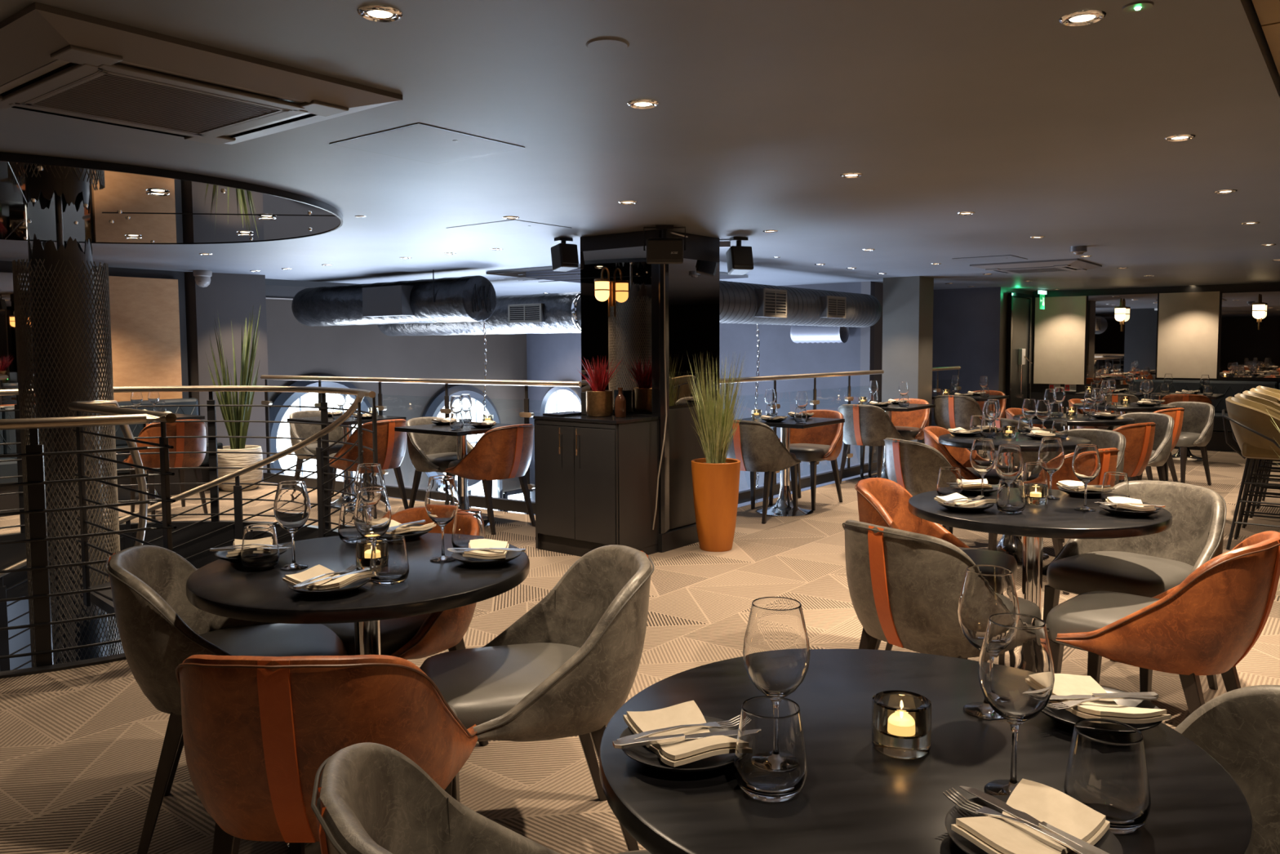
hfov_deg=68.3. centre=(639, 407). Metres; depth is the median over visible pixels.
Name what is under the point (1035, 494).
tealight holder
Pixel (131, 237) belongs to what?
ceiling light
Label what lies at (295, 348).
wall
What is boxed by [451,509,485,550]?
tumbler
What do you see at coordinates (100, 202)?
disc
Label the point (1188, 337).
fabric panel
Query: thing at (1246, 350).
wall mirror
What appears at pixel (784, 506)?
square table
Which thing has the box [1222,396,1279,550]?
bar stool
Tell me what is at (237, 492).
stair handrail
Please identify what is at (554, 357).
wall
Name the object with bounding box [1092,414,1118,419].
plate
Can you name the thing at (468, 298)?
air duct
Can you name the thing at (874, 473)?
trim
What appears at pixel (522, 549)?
knife
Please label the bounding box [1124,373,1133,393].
wine glass
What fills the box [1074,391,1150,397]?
square table
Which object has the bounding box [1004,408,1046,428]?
dining chair
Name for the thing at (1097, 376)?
wine glass
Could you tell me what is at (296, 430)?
dining chair
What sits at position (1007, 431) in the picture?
tealight holder
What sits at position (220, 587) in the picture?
round table
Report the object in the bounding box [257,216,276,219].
ceiling light
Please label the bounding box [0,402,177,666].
guard
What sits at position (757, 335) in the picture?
hanging chain
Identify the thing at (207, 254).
recessed light
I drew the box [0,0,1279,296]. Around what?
ceiling
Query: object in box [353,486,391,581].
wine glass
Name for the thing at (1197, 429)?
dining chair
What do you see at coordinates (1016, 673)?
wine glass
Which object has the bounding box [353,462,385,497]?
wine glass
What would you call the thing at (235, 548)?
knife
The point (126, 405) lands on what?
tumbler
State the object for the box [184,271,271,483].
wall pier
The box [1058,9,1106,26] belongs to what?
recessed light
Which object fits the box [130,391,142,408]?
wine glass
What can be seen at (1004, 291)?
wall
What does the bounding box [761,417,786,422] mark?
plate
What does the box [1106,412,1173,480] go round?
dining chair
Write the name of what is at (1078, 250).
smoke detector
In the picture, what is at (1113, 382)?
wine glass
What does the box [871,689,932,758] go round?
tealight holder
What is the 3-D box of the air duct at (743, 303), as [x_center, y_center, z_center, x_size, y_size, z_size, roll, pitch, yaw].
[1.543,-1.024,9.517,0.434,0.384,3.600,3,5,38]
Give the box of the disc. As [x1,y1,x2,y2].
[0,151,342,244]
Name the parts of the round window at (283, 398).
lit pane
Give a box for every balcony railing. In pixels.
[260,374,581,514]
[719,369,884,503]
[932,365,961,426]
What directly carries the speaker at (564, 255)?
hanging from the ceiling
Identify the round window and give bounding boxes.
[269,374,371,484]
[422,385,501,490]
[540,386,581,415]
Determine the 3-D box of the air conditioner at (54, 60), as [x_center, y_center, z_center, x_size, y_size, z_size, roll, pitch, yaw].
[-1.397,-0.897,2.733,0.980,0.055,0.980,3,5,38]
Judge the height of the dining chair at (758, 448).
0.785 m
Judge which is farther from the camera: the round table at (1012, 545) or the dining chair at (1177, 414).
the dining chair at (1177, 414)
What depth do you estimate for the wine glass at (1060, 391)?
7.88 m
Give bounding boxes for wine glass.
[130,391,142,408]
[147,391,159,411]
[273,480,311,569]
[334,393,346,405]
[346,394,356,417]
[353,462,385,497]
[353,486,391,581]
[424,475,459,562]
[449,395,462,413]
[461,394,471,425]
[742,596,810,697]
[764,389,776,417]
[795,391,808,407]
[868,380,878,404]
[898,382,908,394]
[951,374,959,395]
[957,564,1019,719]
[969,438,995,499]
[977,613,1054,795]
[979,376,987,386]
[982,400,998,439]
[987,399,1000,435]
[995,444,1023,480]
[1022,398,1036,435]
[1035,400,1051,430]
[1037,436,1064,499]
[1044,388,1056,418]
[1054,386,1065,402]
[1071,444,1101,511]
[1084,389,1097,419]
[1092,387,1104,417]
[1093,373,1101,387]
[1100,380,1111,394]
[1107,379,1116,402]
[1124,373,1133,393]
[1139,380,1150,400]
[1144,379,1153,399]
[1164,373,1173,393]
[1200,374,1209,386]
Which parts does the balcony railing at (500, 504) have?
post, post, post, handrail, post, post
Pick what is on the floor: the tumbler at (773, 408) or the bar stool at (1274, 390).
the bar stool at (1274, 390)
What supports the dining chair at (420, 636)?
on the floor
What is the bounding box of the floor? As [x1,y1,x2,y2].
[0,448,1279,853]
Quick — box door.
[1005,292,1032,418]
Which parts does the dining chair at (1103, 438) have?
backrest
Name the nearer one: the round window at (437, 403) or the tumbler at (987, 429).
the tumbler at (987, 429)
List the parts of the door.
panic rod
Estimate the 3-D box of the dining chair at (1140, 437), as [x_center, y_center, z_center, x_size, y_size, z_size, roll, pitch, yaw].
[3.464,0.482,6.995,0.556,0.785,0.624,-3,4,-32]
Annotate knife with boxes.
[209,546,292,551]
[293,568,367,589]
[388,520,426,528]
[449,547,526,551]
[613,728,737,748]
[943,498,986,504]
[959,785,1110,853]
[1049,691,1158,699]
[1056,485,1100,487]
[1094,502,1164,507]
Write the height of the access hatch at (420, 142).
0.006 m
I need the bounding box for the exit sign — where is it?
[1037,289,1046,309]
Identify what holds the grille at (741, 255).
attached to the speaker at (740, 260)
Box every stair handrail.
[0,391,364,671]
[67,400,147,623]
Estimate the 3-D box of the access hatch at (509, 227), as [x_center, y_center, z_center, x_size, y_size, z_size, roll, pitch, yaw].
[-0.830,-1.137,5.973,0.608,0.006,0.508,3,5,38]
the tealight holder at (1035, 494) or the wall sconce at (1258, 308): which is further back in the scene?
the wall sconce at (1258, 308)
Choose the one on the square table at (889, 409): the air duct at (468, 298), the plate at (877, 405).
the plate at (877, 405)
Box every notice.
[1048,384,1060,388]
[1064,384,1075,391]
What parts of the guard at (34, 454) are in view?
post, post, handrail, post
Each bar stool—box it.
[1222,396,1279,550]
[1234,393,1279,537]
[1242,390,1279,526]
[1249,387,1279,514]
[1256,385,1279,507]
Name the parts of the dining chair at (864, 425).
leg, leg, backrest, leg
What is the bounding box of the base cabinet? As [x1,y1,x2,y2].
[533,413,659,556]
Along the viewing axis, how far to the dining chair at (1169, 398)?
10.39 m
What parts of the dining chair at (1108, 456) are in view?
leg, leg, backrest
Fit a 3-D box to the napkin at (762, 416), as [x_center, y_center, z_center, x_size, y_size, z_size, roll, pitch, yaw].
[1.051,0.081,7.396,0.185,0.041,0.115,2,4,31]
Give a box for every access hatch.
[329,122,524,164]
[446,219,570,235]
[953,254,1027,262]
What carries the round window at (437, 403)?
in the wall at (295, 348)
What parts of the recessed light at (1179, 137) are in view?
lamp glass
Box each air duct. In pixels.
[291,269,496,326]
[377,291,581,336]
[720,280,881,327]
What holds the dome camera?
attached to the ceiling
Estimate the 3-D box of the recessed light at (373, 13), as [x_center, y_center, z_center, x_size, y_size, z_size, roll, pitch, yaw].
[-0.586,-0.885,2.125,0.100,0.006,0.100,0,4,0]
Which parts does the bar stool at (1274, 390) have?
leg, leg, backrest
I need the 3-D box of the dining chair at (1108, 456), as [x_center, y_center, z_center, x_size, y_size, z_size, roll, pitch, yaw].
[2.359,0.595,5.352,0.556,0.785,0.624,-2,4,-30]
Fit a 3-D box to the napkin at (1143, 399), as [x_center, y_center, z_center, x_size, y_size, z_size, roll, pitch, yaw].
[5.064,-0.065,9.310,0.115,0.041,0.185,-1,4,-17]
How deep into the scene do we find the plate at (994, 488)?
3.73 m
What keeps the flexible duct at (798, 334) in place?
attached to the wall at (554, 357)
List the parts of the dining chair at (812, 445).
leg, leg, seat, backrest, leg, leg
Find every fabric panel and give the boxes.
[95,275,182,401]
[1033,295,1086,384]
[1156,291,1219,378]
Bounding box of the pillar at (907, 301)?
[881,275,933,460]
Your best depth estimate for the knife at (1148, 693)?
1.51 m
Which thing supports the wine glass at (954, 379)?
on the square table at (977, 397)
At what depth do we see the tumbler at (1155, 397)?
9.08 m
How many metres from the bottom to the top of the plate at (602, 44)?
0.004 m
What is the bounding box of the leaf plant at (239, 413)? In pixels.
[205,305,262,491]
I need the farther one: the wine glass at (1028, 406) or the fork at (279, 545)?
the wine glass at (1028, 406)
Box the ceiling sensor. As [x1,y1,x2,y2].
[355,215,365,217]
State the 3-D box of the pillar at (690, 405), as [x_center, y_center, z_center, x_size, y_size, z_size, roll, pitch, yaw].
[0.080,-0.137,6.652,0.690,2.100,0.700,3,5,38]
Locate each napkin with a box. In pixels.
[226,538,242,557]
[282,564,374,591]
[352,412,372,416]
[385,519,435,533]
[431,417,450,422]
[462,538,509,559]
[470,419,496,425]
[623,700,737,766]
[760,415,787,419]
[787,412,813,415]
[869,400,892,404]
[933,492,995,507]
[947,426,980,433]
[951,777,1110,853]
[954,392,973,395]
[961,478,992,489]
[1029,426,1051,431]
[1030,430,1055,436]
[1048,673,1171,723]
[1056,480,1101,492]
[1094,412,1115,416]
[1105,496,1155,511]
[1137,400,1155,404]
[1140,398,1164,401]
[1175,391,1194,393]
[1182,389,1199,391]
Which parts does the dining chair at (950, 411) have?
backrest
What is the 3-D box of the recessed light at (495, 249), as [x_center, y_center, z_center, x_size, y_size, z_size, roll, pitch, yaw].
[-1.106,-1.220,7.269,0.100,0.006,0.100,0,4,0]
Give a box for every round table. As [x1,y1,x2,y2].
[186,532,529,853]
[599,648,1253,853]
[907,488,1172,614]
[938,431,1091,563]
[1013,413,1134,430]
[1073,402,1177,480]
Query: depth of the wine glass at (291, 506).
2.53 m
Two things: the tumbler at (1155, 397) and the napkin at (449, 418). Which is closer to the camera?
the napkin at (449, 418)
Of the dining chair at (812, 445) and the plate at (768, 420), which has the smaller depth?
the plate at (768, 420)
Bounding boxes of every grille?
[21,70,292,135]
[560,243,578,263]
[647,240,682,260]
[732,245,753,265]
[1002,267,1071,273]
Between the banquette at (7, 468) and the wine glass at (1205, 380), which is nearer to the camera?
the banquette at (7, 468)
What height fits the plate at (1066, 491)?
0.024 m
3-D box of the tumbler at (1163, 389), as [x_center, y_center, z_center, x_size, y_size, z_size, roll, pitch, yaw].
[6.281,-0.231,11.281,0.098,0.117,0.098,0,4,0]
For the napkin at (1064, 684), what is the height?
0.041 m
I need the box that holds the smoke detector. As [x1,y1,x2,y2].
[1069,245,1087,255]
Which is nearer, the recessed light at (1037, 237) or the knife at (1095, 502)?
the knife at (1095, 502)
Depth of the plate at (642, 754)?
1.34 m
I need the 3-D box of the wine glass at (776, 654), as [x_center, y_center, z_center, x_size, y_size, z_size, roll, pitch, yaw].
[0.194,0.393,1.340,0.095,0.235,0.095,-3,5,-35]
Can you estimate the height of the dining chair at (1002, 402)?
0.785 m
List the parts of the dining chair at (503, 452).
seat, leg, backrest, leg, leg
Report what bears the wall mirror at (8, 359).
attached to the wall at (5, 266)
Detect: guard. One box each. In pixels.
[0,385,377,533]
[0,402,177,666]
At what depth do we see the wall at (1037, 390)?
12.70 m
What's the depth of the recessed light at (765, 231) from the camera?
6.21 m
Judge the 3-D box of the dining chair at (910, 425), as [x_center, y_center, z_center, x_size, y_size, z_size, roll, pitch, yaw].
[2.669,0.309,9.687,0.556,0.785,0.624,3,5,38]
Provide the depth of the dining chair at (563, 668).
2.39 m
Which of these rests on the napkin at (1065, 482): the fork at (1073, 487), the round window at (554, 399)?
the fork at (1073, 487)
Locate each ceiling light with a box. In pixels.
[124,236,142,239]
[146,191,169,195]
[236,233,253,235]
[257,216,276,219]
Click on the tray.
(562, 413)
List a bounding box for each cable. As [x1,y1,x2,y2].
[652,263,666,529]
[670,231,688,237]
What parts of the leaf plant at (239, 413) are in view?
pot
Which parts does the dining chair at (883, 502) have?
leg, leg, backrest, seat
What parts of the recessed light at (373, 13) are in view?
lamp glass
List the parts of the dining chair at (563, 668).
leg, seat, backrest, leg, leg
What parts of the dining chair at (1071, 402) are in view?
seat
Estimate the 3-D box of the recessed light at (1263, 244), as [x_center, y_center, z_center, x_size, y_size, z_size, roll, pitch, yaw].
[4.829,-1.249,7.243,0.100,0.006,0.100,0,4,0]
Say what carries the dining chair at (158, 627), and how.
on the floor
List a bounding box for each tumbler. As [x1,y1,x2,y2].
[124,404,135,408]
[154,400,166,412]
[240,523,279,570]
[332,405,344,420]
[337,502,364,542]
[369,533,408,585]
[449,413,463,430]
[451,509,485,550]
[459,408,471,422]
[733,695,807,801]
[765,402,777,417]
[794,407,807,422]
[868,391,878,402]
[898,394,909,407]
[936,466,963,496]
[949,384,958,394]
[969,415,983,433]
[980,386,989,397]
[980,418,996,437]
[995,478,1025,513]
[1017,415,1033,433]
[1022,462,1048,484]
[1050,402,1063,417]
[1051,419,1067,439]
[1063,718,1151,833]
[1082,401,1095,415]
[1090,382,1098,387]
[1100,392,1106,404]
[1100,471,1129,503]
[1104,402,1117,414]
[1127,383,1136,394]
[1149,392,1160,404]
[1160,383,1169,393]
[1203,385,1213,395]
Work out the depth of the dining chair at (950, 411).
10.46 m
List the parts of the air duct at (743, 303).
grille frame, grille frame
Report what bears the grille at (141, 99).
attached to the air conditioner at (54, 60)
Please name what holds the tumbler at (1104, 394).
on the round table at (1123, 408)
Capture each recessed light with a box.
[199,253,212,255]
[356,5,403,22]
[490,248,502,250]
[502,216,519,219]
[617,200,637,204]
[626,99,658,108]
[763,230,777,232]
[840,173,862,177]
[956,211,974,214]
[1030,235,1044,238]
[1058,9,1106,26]
[1121,0,1154,12]
[1164,134,1195,141]
[1213,189,1237,193]
[1241,222,1259,224]
[1261,244,1275,245]
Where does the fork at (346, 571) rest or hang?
on the napkin at (318, 570)
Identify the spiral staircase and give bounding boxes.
[82,568,199,635]
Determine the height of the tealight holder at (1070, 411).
0.072 m
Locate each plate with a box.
[214,546,288,563]
[287,572,369,596]
[352,415,372,418]
[384,524,432,539]
[431,421,449,425]
[451,546,521,566]
[470,423,496,427]
[585,37,629,52]
[619,715,738,772]
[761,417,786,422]
[870,403,890,406]
[937,501,993,511]
[945,795,1123,853]
[949,431,980,436]
[962,486,998,494]
[1026,434,1058,439]
[1040,686,1162,731]
[1057,486,1101,497]
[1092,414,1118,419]
[1099,502,1160,516]
[1135,403,1157,406]
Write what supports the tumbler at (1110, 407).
on the round table at (1073, 421)
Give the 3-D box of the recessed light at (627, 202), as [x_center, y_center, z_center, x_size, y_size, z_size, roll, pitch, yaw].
[-0.064,-1.073,4.936,0.100,0.006,0.100,0,4,0]
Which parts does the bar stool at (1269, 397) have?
leg, leg, backrest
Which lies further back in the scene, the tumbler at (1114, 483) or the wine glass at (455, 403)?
the wine glass at (455, 403)
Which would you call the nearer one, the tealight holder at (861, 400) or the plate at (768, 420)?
the plate at (768, 420)
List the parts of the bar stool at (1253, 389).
leg, leg, backrest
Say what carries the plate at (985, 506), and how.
on the round table at (1059, 518)
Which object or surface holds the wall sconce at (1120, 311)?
attached to the wall mirror at (1114, 353)
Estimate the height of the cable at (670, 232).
0.029 m
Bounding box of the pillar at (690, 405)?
[581,229,719,529]
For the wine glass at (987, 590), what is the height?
0.235 m
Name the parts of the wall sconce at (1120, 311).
lamp shade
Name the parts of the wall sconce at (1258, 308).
lamp shade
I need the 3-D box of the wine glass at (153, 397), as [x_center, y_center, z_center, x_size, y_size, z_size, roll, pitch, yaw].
[-4.336,-0.047,8.409,0.095,0.235,0.095,-1,4,-15]
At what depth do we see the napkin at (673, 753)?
1.39 m
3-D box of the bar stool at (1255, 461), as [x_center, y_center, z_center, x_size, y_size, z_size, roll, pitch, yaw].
[4.413,0.403,6.577,0.508,0.992,0.566,3,5,38]
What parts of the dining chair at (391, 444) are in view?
leg, seat, backrest, leg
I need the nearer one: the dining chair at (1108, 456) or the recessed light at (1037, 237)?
the dining chair at (1108, 456)
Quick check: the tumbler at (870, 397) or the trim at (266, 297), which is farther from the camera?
the trim at (266, 297)
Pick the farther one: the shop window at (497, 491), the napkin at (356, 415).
the shop window at (497, 491)
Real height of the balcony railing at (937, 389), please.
1.072 m
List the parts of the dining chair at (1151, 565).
leg, seat, backrest, leg, leg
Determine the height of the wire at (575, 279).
0.008 m
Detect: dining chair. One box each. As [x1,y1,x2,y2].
[105,545,346,853]
[122,419,208,519]
[175,654,477,853]
[288,409,342,494]
[311,742,651,853]
[321,506,488,746]
[328,418,408,509]
[404,416,473,508]
[419,544,654,850]
[444,423,535,534]
[725,419,800,524]
[768,409,844,510]
[838,404,905,484]
[842,519,1048,659]
[854,477,1017,650]
[867,398,929,476]
[883,437,996,551]
[922,426,1022,528]
[933,395,982,451]
[972,390,1006,417]
[987,447,1119,595]
[995,417,1038,471]
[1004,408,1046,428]
[1018,428,1125,542]
[1042,480,1226,702]
[1045,530,1279,714]
[1067,398,1108,429]
[1100,393,1142,416]
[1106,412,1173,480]
[1112,422,1156,480]
[1140,401,1214,485]
[1145,407,1185,482]
[1160,394,1213,405]
[1173,684,1279,853]
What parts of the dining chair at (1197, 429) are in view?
leg, leg, seat, backrest, leg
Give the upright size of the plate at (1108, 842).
0.024 m
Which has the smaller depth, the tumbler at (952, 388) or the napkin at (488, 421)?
the napkin at (488, 421)
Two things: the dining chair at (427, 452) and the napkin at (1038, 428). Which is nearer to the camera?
the napkin at (1038, 428)
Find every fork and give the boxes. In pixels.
[219,541,292,547]
[293,564,358,586]
[386,520,426,532]
[447,547,521,552]
[617,714,740,740]
[942,786,1095,853]
[945,495,983,502]
[962,482,998,485]
[1045,694,1157,710]
[1062,484,1102,488]
[1097,501,1162,506]
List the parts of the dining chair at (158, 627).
leg, leg, backrest, seat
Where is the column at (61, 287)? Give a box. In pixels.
[12,222,124,666]
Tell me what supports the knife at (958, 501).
on the napkin at (954, 495)
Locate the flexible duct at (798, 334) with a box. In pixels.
[790,324,848,342]
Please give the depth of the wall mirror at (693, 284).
6.39 m
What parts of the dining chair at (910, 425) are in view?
leg, seat, backrest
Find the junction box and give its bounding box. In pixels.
[720,240,730,247]
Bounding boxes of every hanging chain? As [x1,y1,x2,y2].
[483,322,487,509]
[754,324,759,502]
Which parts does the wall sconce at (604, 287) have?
lamp shade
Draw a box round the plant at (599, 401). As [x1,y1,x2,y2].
[577,355,622,417]
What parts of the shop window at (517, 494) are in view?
lit pane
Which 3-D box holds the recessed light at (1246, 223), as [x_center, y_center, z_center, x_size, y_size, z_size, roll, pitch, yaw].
[3.835,-1.157,5.921,0.100,0.006,0.100,0,4,0]
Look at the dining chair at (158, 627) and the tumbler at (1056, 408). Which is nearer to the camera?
the dining chair at (158, 627)
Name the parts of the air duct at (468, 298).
hanger rod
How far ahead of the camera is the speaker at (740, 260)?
6.53 m
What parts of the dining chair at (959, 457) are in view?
backrest, seat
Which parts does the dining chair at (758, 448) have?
leg, backrest, leg, seat, leg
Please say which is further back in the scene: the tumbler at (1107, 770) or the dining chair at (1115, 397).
the dining chair at (1115, 397)
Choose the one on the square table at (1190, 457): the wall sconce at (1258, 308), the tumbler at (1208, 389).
the tumbler at (1208, 389)
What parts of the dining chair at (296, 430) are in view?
leg, backrest, seat, leg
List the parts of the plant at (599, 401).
pot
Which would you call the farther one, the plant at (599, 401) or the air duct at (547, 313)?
the air duct at (547, 313)
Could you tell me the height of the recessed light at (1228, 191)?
0.006 m
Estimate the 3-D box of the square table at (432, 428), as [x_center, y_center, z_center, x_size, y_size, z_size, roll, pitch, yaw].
[-1.347,0.514,7.149,0.700,0.750,0.700,3,5,38]
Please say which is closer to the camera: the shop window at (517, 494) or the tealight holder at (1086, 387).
the tealight holder at (1086, 387)
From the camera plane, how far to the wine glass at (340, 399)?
7.88 m
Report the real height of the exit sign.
0.255 m
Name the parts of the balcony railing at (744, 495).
post, handrail, post, post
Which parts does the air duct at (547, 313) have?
grille frame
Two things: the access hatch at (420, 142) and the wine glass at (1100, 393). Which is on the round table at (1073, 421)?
the wine glass at (1100, 393)
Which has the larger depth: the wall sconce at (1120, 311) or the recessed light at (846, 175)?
the wall sconce at (1120, 311)
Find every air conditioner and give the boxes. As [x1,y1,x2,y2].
[0,2,402,145]
[969,258,1102,274]
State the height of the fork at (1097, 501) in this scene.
0.010 m
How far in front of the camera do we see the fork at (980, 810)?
1.12 m
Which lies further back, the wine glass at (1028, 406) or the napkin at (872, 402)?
the napkin at (872, 402)
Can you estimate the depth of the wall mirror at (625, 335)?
6.32 m
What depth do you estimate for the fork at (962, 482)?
3.80 m
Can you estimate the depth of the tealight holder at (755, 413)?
7.71 m
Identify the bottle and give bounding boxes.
[614,387,626,417]
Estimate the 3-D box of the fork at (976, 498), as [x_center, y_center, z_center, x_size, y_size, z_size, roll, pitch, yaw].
[1.176,0.333,3.425,0.205,0.010,0.023,-3,4,-33]
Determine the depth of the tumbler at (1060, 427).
5.89 m
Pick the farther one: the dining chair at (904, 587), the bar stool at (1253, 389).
the bar stool at (1253, 389)
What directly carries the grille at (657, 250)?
attached to the speaker at (664, 250)
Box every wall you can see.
[0,260,188,398]
[6,595,115,670]
[266,284,527,502]
[526,281,875,515]
[858,281,883,476]
[931,286,1000,426]
[998,287,1033,417]
[1031,282,1279,428]
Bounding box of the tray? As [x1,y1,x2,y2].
[542,411,581,416]
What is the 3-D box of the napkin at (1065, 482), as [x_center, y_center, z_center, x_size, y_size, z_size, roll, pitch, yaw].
[1.761,0.318,3.732,0.115,0.041,0.185,-1,4,-17]
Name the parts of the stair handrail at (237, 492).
post, post, handrail, post, post, post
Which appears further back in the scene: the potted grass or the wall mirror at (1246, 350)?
the wall mirror at (1246, 350)
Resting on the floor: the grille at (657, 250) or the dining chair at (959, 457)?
the dining chair at (959, 457)
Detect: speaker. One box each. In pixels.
[551,237,578,271]
[643,225,685,263]
[725,236,753,275]
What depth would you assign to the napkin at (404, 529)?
2.94 m
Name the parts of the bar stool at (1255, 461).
leg, leg, backrest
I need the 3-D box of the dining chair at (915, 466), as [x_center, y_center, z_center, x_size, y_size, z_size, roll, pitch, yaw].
[1.814,0.570,5.782,0.624,0.785,0.556,-2,4,-22]
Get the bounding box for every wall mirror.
[0,271,35,408]
[580,245,652,412]
[668,257,719,406]
[1086,293,1158,384]
[1219,291,1279,377]
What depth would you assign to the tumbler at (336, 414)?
7.70 m
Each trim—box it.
[0,520,338,678]
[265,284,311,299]
[266,297,293,299]
[269,472,875,514]
[580,230,719,262]
[651,263,669,533]
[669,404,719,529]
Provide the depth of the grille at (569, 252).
6.50 m
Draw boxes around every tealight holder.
[355,537,372,569]
[368,407,378,415]
[482,413,493,421]
[751,408,761,418]
[857,396,866,404]
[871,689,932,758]
[942,389,949,395]
[1001,425,1016,437]
[1023,483,1048,505]
[1066,406,1077,415]
[1084,386,1093,391]
[1120,395,1130,404]
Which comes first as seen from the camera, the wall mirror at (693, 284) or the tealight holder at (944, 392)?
the wall mirror at (693, 284)
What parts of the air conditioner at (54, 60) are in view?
frame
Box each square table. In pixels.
[120,413,204,505]
[286,414,406,509]
[394,421,513,527]
[737,415,844,516]
[857,402,935,479]
[932,394,1008,449]
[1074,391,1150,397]
[1146,392,1224,461]
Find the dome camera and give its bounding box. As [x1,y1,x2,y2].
[192,270,212,287]
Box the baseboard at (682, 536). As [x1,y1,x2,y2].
[657,523,698,552]
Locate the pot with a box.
[691,457,740,551]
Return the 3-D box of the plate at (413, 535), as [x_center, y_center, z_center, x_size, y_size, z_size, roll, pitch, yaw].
[-0.755,0.396,2.979,0.193,0.024,0.193,0,4,0]
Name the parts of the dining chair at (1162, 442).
seat, leg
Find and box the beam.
[485,264,748,283]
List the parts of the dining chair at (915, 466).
backrest, leg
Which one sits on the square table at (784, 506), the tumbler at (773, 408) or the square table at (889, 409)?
the tumbler at (773, 408)
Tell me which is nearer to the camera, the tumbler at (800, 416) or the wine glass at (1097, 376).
the tumbler at (800, 416)
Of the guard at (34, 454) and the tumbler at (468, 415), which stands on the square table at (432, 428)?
the tumbler at (468, 415)
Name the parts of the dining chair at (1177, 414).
leg, backrest, leg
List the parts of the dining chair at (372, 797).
seat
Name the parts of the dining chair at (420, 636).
seat, backrest, leg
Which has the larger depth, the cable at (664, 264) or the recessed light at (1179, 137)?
the cable at (664, 264)
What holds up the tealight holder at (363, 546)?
on the round table at (220, 587)
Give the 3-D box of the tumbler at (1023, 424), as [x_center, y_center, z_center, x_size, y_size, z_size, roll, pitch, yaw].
[2.580,0.114,6.309,0.098,0.117,0.098,0,4,0]
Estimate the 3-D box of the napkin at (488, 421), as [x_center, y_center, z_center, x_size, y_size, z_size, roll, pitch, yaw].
[-1.164,0.119,7.003,0.115,0.041,0.185,2,4,31]
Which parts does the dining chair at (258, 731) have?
leg, leg, seat, leg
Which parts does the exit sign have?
sign panel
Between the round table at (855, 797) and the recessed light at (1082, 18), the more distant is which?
the recessed light at (1082, 18)
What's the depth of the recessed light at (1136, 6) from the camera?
2.10 m
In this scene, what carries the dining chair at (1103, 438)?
on the floor
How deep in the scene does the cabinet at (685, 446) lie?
6.35 m
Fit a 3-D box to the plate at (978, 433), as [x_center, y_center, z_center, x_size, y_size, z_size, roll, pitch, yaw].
[2.129,0.171,6.180,0.193,0.024,0.193,0,4,0]
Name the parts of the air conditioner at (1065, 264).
frame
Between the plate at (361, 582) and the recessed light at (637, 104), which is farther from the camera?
the recessed light at (637, 104)
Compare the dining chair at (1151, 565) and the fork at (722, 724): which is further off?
the dining chair at (1151, 565)
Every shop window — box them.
[467,479,502,511]
[502,488,532,514]
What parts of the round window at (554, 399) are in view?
lit pane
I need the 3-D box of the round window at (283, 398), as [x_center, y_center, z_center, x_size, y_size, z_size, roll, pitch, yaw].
[-3.998,0.426,11.884,0.120,1.680,1.680,3,5,38]
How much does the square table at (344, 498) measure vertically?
0.750 m
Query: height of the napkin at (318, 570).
0.041 m
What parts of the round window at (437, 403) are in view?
lit pane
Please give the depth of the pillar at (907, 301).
10.55 m
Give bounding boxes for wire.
[497,274,579,279]
[518,276,580,280]
[537,279,580,282]
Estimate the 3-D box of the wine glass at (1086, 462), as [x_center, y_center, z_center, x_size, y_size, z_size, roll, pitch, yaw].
[1.607,0.251,3.397,0.095,0.235,0.095,-3,5,-35]
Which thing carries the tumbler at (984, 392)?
on the square table at (977, 397)
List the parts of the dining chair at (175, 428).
leg, leg, backrest, leg, leg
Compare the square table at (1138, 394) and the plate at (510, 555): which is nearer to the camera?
the plate at (510, 555)
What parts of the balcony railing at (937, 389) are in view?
post, handrail, post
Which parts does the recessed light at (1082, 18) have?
lamp glass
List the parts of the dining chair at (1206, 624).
leg, leg, seat, leg, leg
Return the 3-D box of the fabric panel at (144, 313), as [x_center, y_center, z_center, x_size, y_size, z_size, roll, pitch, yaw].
[-4.737,-0.631,8.941,0.040,1.196,0.735,3,5,38]
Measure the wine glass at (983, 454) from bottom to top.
0.235 m
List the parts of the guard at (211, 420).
post, handrail, post, post, post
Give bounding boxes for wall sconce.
[594,266,613,316]
[1114,297,1126,331]
[1252,293,1265,329]
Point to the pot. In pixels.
(715, 481)
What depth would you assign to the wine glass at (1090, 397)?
7.42 m
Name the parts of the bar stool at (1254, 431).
rod, rod, leg, leg, rod, backrest, seat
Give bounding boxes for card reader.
[581,391,586,414]
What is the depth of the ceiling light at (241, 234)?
5.94 m
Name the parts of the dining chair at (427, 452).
leg, backrest, seat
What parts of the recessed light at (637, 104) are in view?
lamp glass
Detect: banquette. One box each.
[0,397,222,516]
[1133,379,1279,452]
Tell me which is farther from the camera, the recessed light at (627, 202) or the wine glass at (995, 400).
the wine glass at (995, 400)
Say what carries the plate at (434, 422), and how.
on the square table at (432, 428)
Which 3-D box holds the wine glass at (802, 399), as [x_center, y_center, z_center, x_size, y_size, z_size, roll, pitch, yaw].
[1.266,-0.008,7.374,0.095,0.235,0.095,1,4,15]
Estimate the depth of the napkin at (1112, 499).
3.32 m
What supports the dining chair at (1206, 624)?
on the floor
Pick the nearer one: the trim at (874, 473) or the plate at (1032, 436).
the plate at (1032, 436)
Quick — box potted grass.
[685,352,746,551]

